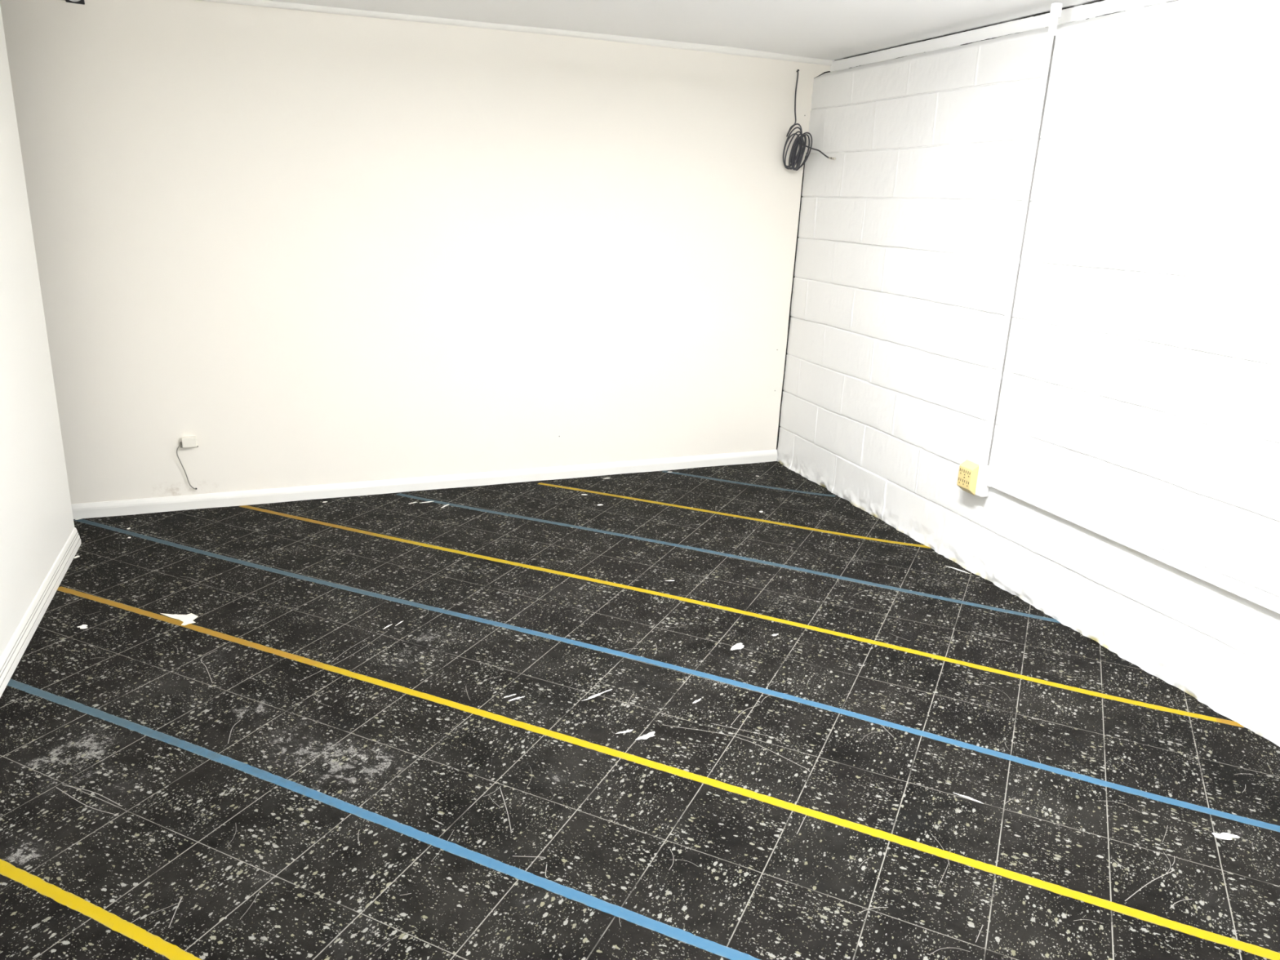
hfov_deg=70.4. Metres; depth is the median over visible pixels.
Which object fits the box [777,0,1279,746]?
wall
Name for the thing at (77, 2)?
wall fixture
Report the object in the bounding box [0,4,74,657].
wall
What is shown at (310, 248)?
wall
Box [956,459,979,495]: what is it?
adapter
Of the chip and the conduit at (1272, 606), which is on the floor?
the chip
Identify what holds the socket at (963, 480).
attached to the adapter
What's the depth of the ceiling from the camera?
3.57 m
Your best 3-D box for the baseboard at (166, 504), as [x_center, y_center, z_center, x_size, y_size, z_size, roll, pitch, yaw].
[-1.372,0.046,4.246,4.594,0.066,0.016,-5,19,-21]
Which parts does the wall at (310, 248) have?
corner panel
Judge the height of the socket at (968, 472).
0.030 m
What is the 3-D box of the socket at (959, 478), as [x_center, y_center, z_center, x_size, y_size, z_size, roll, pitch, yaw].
[1.254,0.002,3.558,0.002,0.030,0.020,-5,19,-21]
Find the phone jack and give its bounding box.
[176,435,198,489]
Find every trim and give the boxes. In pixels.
[198,0,834,66]
[816,0,1177,77]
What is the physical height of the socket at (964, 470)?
0.030 m
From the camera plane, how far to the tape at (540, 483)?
4.16 m
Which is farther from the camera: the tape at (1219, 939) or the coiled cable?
the coiled cable
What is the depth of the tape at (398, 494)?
3.67 m
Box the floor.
[0,460,1279,959]
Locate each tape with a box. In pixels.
[0,858,201,959]
[6,679,760,959]
[57,586,1279,959]
[73,519,1279,832]
[239,505,1244,727]
[395,493,1061,623]
[537,482,931,548]
[662,470,835,497]
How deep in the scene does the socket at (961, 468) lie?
3.54 m
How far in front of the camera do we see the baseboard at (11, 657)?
2.93 m
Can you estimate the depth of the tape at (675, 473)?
4.64 m
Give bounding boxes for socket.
[957,475,961,484]
[959,466,963,475]
[961,478,965,486]
[962,468,967,476]
[965,480,969,488]
[966,470,971,478]
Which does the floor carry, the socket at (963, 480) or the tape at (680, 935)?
the tape at (680, 935)
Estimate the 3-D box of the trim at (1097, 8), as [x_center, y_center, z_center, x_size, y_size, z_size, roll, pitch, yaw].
[1.876,-1.215,2.007,0.149,0.089,5.600,-4,18,-20]
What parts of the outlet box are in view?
plate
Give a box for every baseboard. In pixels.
[0,527,81,697]
[71,449,777,519]
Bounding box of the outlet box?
[974,462,991,497]
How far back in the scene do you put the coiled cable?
4.44 m
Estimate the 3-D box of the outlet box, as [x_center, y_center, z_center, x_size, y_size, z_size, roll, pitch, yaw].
[1.319,-0.001,3.528,0.038,0.118,0.088,-5,19,-21]
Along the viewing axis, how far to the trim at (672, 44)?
3.93 m
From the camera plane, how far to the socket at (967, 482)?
3.52 m
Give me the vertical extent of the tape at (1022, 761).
0.001 m
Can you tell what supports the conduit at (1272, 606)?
attached to the wall at (1139, 402)
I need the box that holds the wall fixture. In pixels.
[65,0,84,4]
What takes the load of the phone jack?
attached to the wall at (310, 248)
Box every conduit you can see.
[982,2,1062,466]
[986,479,1279,614]
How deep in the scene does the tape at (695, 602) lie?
3.12 m
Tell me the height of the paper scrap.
0.001 m
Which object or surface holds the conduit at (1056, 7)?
attached to the wall at (1139, 402)
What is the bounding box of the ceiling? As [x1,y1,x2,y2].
[265,0,1097,61]
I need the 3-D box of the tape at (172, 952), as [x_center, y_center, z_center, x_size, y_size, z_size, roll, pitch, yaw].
[-1.104,0.852,1.804,0.798,0.001,0.031,10,19,23]
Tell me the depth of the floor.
2.38 m
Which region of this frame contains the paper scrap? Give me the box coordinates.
[160,613,197,625]
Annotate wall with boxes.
[0,0,830,503]
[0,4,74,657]
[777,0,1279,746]
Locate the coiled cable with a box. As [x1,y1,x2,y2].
[782,69,835,170]

